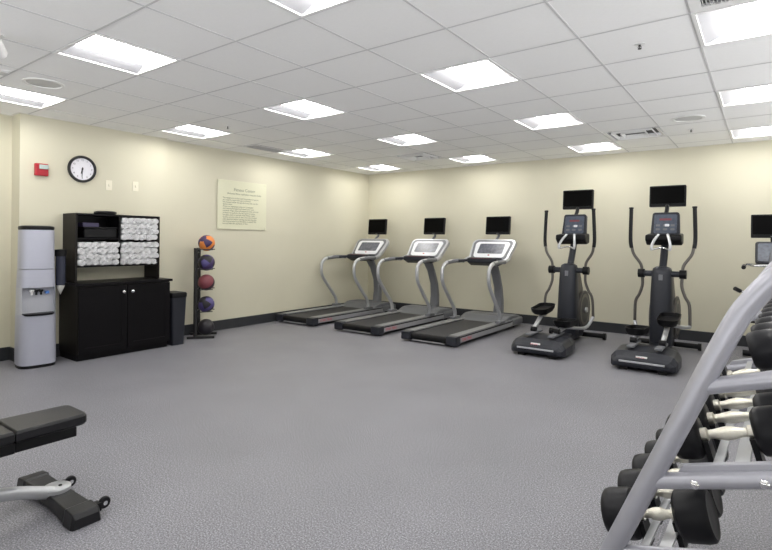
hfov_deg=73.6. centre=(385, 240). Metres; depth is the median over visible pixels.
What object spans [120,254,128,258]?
rolled towel
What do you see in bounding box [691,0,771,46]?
ceiling light
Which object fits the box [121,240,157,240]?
shelf
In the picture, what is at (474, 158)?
diffuser
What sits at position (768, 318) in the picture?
dumbbell
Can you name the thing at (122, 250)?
rolled towel
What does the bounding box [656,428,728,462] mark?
dumbbell
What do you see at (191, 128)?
diffuser
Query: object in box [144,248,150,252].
rolled towel
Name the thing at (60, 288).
cup
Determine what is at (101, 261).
rolled towel
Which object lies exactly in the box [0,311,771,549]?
floor
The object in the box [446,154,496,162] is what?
ceiling light
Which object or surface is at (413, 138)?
diffuser
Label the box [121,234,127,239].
rolled towel
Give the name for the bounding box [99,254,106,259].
rolled towel
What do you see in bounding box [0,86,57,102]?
diffuser
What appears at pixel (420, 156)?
ceiling vent
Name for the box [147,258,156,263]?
rolled towel
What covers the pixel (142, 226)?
rolled towel
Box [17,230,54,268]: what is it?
panel
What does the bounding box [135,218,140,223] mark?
rolled towel
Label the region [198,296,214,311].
medicine ball
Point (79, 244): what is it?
rolled towel
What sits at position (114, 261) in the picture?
rolled towel
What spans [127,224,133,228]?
rolled towel
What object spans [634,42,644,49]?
sprinkler
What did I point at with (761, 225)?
television
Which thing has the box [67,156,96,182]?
wall clock
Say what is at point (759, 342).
dumbbell
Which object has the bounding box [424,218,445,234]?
television
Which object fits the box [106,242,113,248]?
rolled towel
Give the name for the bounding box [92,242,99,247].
rolled towel
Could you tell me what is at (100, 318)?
storage cabinet
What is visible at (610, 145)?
ceiling light
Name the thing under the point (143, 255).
rolled towel
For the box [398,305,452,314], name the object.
hood
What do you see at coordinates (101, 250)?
rolled towel
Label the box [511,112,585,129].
ceiling light
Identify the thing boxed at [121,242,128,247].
rolled towel
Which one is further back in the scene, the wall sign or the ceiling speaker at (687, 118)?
the wall sign
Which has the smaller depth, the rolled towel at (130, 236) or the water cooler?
the water cooler
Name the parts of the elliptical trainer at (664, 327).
swing arm, rail, screen stem, swing arm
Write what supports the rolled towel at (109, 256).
on the rolled towel at (108, 262)
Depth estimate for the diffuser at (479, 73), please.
4.04 m
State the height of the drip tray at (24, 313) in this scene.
0.018 m
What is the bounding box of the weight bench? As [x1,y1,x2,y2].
[0,405,110,531]
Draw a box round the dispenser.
[55,249,66,293]
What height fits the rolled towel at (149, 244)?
0.064 m
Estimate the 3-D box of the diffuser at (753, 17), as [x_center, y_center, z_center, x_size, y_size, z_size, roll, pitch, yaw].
[2.134,-1.314,2.960,0.230,0.069,0.556,1,0,36]
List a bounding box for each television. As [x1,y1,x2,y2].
[368,219,387,234]
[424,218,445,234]
[485,216,510,234]
[563,189,593,209]
[649,185,686,206]
[751,214,771,237]
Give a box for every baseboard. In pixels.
[0,303,343,361]
[371,300,747,346]
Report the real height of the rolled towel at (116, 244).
0.066 m
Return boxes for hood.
[342,299,389,307]
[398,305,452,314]
[460,310,519,322]
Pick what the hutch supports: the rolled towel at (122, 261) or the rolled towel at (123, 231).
the rolled towel at (122, 261)
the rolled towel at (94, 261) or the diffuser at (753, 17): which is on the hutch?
the rolled towel at (94, 261)
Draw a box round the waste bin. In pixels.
[167,291,186,345]
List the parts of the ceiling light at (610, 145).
frame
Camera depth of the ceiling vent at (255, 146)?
7.26 m
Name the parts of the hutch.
panel, panel, panel, panel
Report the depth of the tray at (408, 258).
8.43 m
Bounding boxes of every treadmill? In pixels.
[276,219,395,325]
[334,218,452,334]
[401,216,522,346]
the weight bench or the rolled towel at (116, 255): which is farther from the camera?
the rolled towel at (116, 255)
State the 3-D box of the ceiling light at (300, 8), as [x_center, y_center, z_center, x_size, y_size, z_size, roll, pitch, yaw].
[-0.423,-1.350,2.572,0.604,0.123,0.604,1,0,36]
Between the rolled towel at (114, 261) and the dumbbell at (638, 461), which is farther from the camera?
the rolled towel at (114, 261)
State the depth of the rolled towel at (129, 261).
5.95 m
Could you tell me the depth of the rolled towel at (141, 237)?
6.05 m
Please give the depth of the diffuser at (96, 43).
3.62 m
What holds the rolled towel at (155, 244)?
on the rolled towel at (153, 250)
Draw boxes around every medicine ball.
[197,319,213,334]
[198,235,214,250]
[198,254,214,270]
[198,274,214,288]
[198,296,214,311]
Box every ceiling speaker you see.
[22,77,64,88]
[672,115,705,121]
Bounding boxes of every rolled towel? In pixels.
[77,242,85,247]
[77,248,85,254]
[77,254,86,259]
[77,260,85,265]
[82,248,91,254]
[83,259,91,265]
[85,242,93,248]
[86,254,93,258]
[90,248,98,253]
[90,259,98,264]
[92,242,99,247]
[93,254,99,259]
[94,241,107,247]
[96,248,106,253]
[98,259,105,264]
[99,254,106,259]
[104,248,111,252]
[105,253,119,258]
[105,259,111,264]
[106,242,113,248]
[106,254,113,259]
[111,242,119,247]
[111,248,118,252]
[111,259,118,264]
[120,248,126,253]
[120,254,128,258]
[120,259,126,264]
[121,218,128,223]
[121,224,127,228]
[121,229,128,233]
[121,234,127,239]
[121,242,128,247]
[124,253,135,258]
[125,259,132,264]
[126,248,133,253]
[127,218,135,223]
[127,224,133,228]
[127,234,133,238]
[127,234,138,239]
[127,242,134,246]
[128,247,139,252]
[132,259,139,263]
[133,253,140,258]
[134,229,140,233]
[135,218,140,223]
[137,229,147,234]
[138,223,145,228]
[138,242,146,247]
[139,235,145,240]
[140,218,147,223]
[141,253,147,257]
[142,258,150,263]
[144,235,152,239]
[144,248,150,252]
[145,224,151,229]
[145,229,152,234]
[145,242,152,246]
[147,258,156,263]
[151,224,157,228]
[151,248,157,252]
[152,242,158,247]
[152,253,158,257]
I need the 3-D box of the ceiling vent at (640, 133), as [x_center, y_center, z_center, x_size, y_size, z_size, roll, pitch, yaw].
[2.958,-1.290,6.138,0.594,0.073,0.594,1,0,36]
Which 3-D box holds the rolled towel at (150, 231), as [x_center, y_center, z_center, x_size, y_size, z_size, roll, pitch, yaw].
[-2.900,-0.106,6.216,0.277,0.069,0.062,1,0,36]
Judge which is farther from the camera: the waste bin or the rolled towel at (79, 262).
the waste bin
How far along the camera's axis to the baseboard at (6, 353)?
7.54 m
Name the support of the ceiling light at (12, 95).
attached to the ceiling
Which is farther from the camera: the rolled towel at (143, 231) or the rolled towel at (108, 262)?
the rolled towel at (143, 231)
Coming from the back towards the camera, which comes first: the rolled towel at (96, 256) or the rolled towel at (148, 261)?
the rolled towel at (148, 261)
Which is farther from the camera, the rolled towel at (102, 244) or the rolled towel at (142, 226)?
the rolled towel at (142, 226)
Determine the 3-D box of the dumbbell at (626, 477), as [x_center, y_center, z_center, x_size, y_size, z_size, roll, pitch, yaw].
[0.883,0.787,1.614,0.288,0.199,0.139,1,0,38]
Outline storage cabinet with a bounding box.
[59,277,172,361]
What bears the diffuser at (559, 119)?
attached to the ceiling light at (561, 119)
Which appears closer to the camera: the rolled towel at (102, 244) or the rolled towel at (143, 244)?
the rolled towel at (102, 244)
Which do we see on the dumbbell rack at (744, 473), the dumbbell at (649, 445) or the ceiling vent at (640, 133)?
the dumbbell at (649, 445)
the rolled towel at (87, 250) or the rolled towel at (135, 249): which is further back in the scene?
the rolled towel at (135, 249)
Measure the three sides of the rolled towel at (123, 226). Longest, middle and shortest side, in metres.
0.277 x 0.068 x 0.062 m
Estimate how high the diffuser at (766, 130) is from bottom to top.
0.069 m
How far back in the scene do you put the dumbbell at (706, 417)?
1.50 m
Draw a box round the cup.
[56,285,64,293]
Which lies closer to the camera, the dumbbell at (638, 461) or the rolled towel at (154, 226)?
the dumbbell at (638, 461)
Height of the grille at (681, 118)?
0.005 m
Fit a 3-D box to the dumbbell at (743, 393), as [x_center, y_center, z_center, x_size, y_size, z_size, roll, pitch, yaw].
[1.216,0.519,1.770,0.268,0.171,0.112,1,0,38]
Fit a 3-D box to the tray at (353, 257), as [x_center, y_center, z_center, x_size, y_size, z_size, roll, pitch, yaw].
[-0.429,0.297,9.232,0.473,0.125,0.290,1,0,36]
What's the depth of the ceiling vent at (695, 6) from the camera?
2.78 m
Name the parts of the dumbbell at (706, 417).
handle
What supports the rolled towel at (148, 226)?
on the rolled towel at (150, 231)
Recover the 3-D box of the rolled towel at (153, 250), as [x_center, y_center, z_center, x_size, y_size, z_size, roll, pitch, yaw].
[-2.872,0.116,6.259,0.277,0.061,0.068,1,0,36]
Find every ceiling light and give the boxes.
[0,85,68,108]
[53,33,180,75]
[159,124,232,138]
[260,98,346,120]
[265,0,352,17]
[280,148,333,157]
[355,164,401,170]
[374,133,439,145]
[417,58,521,92]
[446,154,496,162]
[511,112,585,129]
[565,133,623,152]
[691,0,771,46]
[716,83,771,106]
[729,125,771,138]
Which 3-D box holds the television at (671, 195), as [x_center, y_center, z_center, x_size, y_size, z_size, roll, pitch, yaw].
[3.526,-0.555,6.456,0.405,0.267,0.084,1,0,36]
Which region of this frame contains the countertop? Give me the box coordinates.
[65,277,172,286]
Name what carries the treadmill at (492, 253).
on the floor
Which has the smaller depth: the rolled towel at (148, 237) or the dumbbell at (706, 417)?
the dumbbell at (706, 417)
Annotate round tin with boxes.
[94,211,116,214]
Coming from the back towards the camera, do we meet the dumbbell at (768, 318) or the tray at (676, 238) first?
the tray at (676, 238)
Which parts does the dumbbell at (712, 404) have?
handle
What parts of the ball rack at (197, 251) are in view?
post, post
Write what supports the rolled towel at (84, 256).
on the rolled towel at (79, 262)
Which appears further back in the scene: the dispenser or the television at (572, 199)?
the television at (572, 199)
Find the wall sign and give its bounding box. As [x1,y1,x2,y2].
[217,179,265,229]
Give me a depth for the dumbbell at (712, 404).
1.64 m
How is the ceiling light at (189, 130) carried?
attached to the ceiling
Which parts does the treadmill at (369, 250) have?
rail, rail, panel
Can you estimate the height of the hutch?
0.747 m
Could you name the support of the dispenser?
attached to the water cooler
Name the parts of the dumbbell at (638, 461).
handle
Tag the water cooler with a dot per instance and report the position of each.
(35, 306)
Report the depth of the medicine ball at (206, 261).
6.81 m
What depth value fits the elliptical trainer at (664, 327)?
6.04 m
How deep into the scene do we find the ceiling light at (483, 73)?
4.11 m
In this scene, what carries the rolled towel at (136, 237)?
on the hutch
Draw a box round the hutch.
[63,213,159,282]
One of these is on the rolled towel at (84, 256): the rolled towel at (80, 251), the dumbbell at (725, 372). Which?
the rolled towel at (80, 251)
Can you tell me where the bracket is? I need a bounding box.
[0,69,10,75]
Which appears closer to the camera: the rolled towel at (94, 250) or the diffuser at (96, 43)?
the diffuser at (96, 43)
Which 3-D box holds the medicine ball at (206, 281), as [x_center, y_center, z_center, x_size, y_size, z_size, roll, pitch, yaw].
[-2.398,0.556,6.886,0.216,0.214,0.215,1,0,36]
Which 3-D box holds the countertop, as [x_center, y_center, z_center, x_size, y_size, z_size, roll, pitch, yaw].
[-3.081,0.466,5.923,0.476,0.028,1.080,1,0,36]
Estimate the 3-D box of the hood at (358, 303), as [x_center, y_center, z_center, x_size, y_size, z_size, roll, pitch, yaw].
[-0.341,1.175,9.363,0.743,0.151,0.735,1,0,36]
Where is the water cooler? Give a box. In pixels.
[14,225,55,368]
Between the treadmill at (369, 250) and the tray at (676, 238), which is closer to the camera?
the tray at (676, 238)
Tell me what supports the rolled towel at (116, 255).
on the rolled towel at (114, 261)
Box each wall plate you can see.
[106,180,111,190]
[132,182,137,190]
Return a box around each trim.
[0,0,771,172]
[0,112,367,174]
[370,139,771,174]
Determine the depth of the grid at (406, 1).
4.09 m
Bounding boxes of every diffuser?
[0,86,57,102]
[76,35,163,66]
[177,125,220,134]
[283,100,331,114]
[295,149,322,154]
[372,165,393,168]
[396,134,425,142]
[447,62,498,84]
[465,155,486,160]
[535,114,567,125]
[586,143,608,149]
[733,0,771,34]
[745,85,771,100]
[750,126,771,134]
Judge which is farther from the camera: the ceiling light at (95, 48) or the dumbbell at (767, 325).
the ceiling light at (95, 48)
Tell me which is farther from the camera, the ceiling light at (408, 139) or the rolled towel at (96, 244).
the ceiling light at (408, 139)
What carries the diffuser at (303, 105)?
attached to the ceiling light at (303, 109)
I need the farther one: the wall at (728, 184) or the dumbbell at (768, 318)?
the wall at (728, 184)
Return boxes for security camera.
[0,33,7,58]
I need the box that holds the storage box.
[78,223,98,226]
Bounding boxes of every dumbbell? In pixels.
[600,487,720,544]
[617,469,722,517]
[632,453,724,495]
[644,439,725,469]
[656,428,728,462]
[667,405,771,459]
[698,392,771,429]
[705,389,771,413]
[713,390,755,400]
[722,365,759,375]
[746,329,771,369]
[751,322,771,331]
[755,316,771,323]
[758,311,771,317]
[761,307,771,312]
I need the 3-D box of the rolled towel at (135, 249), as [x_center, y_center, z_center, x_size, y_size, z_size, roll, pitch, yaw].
[-2.998,0.111,6.085,0.277,0.068,0.062,1,0,36]
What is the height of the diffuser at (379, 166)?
0.069 m
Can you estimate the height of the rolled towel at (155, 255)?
0.061 m
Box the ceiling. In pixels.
[0,0,771,174]
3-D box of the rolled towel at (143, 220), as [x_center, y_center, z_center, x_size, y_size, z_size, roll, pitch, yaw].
[-2.945,-0.233,6.151,0.277,0.062,0.068,1,0,36]
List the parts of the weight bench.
pad plate, pad plate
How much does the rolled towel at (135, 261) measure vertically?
0.062 m
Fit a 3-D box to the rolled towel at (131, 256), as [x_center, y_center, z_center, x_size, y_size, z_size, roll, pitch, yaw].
[-3.027,0.180,6.031,0.277,0.063,0.069,1,0,36]
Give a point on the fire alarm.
(40, 169)
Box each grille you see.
[26,79,60,87]
[37,170,46,174]
[675,116,701,120]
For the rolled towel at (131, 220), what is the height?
0.067 m
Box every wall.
[0,113,368,347]
[368,140,771,335]
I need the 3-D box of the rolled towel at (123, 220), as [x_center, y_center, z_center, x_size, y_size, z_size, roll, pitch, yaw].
[-3.072,-0.230,5.978,0.277,0.066,0.065,1,0,36]
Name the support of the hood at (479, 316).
attached to the treadmill at (492, 253)
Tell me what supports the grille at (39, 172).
attached to the fire alarm
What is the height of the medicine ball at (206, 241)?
0.216 m
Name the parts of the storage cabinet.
door, door frame, door, door frame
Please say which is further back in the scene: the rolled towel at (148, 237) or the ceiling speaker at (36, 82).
the rolled towel at (148, 237)
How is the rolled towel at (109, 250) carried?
on the rolled towel at (109, 256)
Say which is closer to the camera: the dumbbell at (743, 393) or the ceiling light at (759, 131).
the dumbbell at (743, 393)
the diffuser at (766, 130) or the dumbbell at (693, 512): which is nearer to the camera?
the dumbbell at (693, 512)
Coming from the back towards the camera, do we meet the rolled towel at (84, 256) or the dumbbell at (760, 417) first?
the rolled towel at (84, 256)
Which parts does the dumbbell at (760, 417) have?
handle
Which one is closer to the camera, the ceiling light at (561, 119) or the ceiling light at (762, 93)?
the ceiling light at (762, 93)
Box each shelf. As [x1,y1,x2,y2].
[77,238,118,238]
[77,263,157,267]
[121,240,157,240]
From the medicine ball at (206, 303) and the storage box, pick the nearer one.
the storage box
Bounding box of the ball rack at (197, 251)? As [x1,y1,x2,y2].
[187,248,216,338]
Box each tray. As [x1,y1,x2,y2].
[22,311,53,315]
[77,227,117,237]
[347,254,375,260]
[404,255,434,263]
[467,257,501,265]
[556,234,588,243]
[645,233,683,244]
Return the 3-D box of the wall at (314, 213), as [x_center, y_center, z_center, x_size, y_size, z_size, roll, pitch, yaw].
[-3.360,-0.128,6.257,0.370,2.791,9.820,1,0,36]
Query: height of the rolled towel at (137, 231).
0.064 m
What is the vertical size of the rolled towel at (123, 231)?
0.061 m
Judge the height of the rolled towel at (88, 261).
0.067 m
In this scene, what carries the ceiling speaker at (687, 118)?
attached to the ceiling
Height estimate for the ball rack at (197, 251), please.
1.180 m
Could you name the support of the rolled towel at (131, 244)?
on the rolled towel at (129, 250)
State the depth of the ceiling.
3.98 m
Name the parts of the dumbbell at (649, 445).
handle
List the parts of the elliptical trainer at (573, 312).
swing arm, rail, swing arm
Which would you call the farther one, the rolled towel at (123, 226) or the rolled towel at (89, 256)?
the rolled towel at (123, 226)
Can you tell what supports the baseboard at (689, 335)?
attached to the wall at (728, 184)
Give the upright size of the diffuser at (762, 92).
0.069 m
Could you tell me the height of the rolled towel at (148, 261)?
0.067 m
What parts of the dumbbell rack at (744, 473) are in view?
tray rail, arm, tray rail, arm, tray rail, arm, arm, tray rail, frame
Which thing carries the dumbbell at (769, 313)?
on the dumbbell rack at (744, 473)
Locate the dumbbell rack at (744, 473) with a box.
[599,261,771,549]
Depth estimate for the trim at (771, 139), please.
7.63 m
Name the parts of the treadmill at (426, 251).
trim, rail, rail, panel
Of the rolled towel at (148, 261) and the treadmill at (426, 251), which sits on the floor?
the treadmill at (426, 251)
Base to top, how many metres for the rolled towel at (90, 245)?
0.069 m
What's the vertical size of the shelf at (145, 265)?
0.020 m
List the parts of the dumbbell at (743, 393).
handle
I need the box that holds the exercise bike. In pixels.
[733,214,771,356]
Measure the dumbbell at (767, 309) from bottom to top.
0.144 m
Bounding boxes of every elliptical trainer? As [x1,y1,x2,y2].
[511,189,606,359]
[611,185,701,375]
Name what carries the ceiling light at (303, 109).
attached to the ceiling
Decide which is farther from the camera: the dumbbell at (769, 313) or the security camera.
the security camera
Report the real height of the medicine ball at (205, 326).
0.214 m
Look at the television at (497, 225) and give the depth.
8.15 m
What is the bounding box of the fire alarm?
[34,163,48,175]
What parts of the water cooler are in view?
lid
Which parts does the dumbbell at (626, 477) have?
handle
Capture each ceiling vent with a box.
[243,144,287,152]
[392,153,444,161]
[602,127,665,141]
[687,0,751,13]
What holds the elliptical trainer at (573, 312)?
on the floor
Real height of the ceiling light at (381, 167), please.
0.123 m
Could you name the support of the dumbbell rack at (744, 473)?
on the floor
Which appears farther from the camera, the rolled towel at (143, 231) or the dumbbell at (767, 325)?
the rolled towel at (143, 231)
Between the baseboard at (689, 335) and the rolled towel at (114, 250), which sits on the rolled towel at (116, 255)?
the rolled towel at (114, 250)
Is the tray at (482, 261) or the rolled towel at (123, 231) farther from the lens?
the tray at (482, 261)
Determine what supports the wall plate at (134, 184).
attached to the wall at (314, 213)
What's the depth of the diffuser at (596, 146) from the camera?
7.05 m
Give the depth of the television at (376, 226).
9.57 m
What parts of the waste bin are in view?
lid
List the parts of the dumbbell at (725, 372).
handle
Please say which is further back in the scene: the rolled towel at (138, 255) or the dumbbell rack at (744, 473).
the rolled towel at (138, 255)
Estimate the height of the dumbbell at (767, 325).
0.154 m
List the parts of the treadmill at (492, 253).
trim, rail, rail, panel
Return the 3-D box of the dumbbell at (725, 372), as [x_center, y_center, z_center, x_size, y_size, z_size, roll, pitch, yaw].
[1.416,0.521,2.027,0.254,0.160,0.104,1,0,38]
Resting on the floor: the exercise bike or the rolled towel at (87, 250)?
the exercise bike
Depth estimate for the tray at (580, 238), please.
6.81 m
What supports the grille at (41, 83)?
attached to the ceiling speaker at (36, 82)
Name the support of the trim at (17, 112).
attached to the wall at (314, 213)
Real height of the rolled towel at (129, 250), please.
0.064 m
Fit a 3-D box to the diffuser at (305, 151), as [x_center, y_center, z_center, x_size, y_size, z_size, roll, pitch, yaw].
[-1.201,-1.344,7.685,0.230,0.069,0.556,1,0,36]
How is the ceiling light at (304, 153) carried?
attached to the ceiling
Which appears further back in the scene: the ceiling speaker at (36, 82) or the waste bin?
the waste bin
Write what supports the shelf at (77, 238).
attached to the hutch

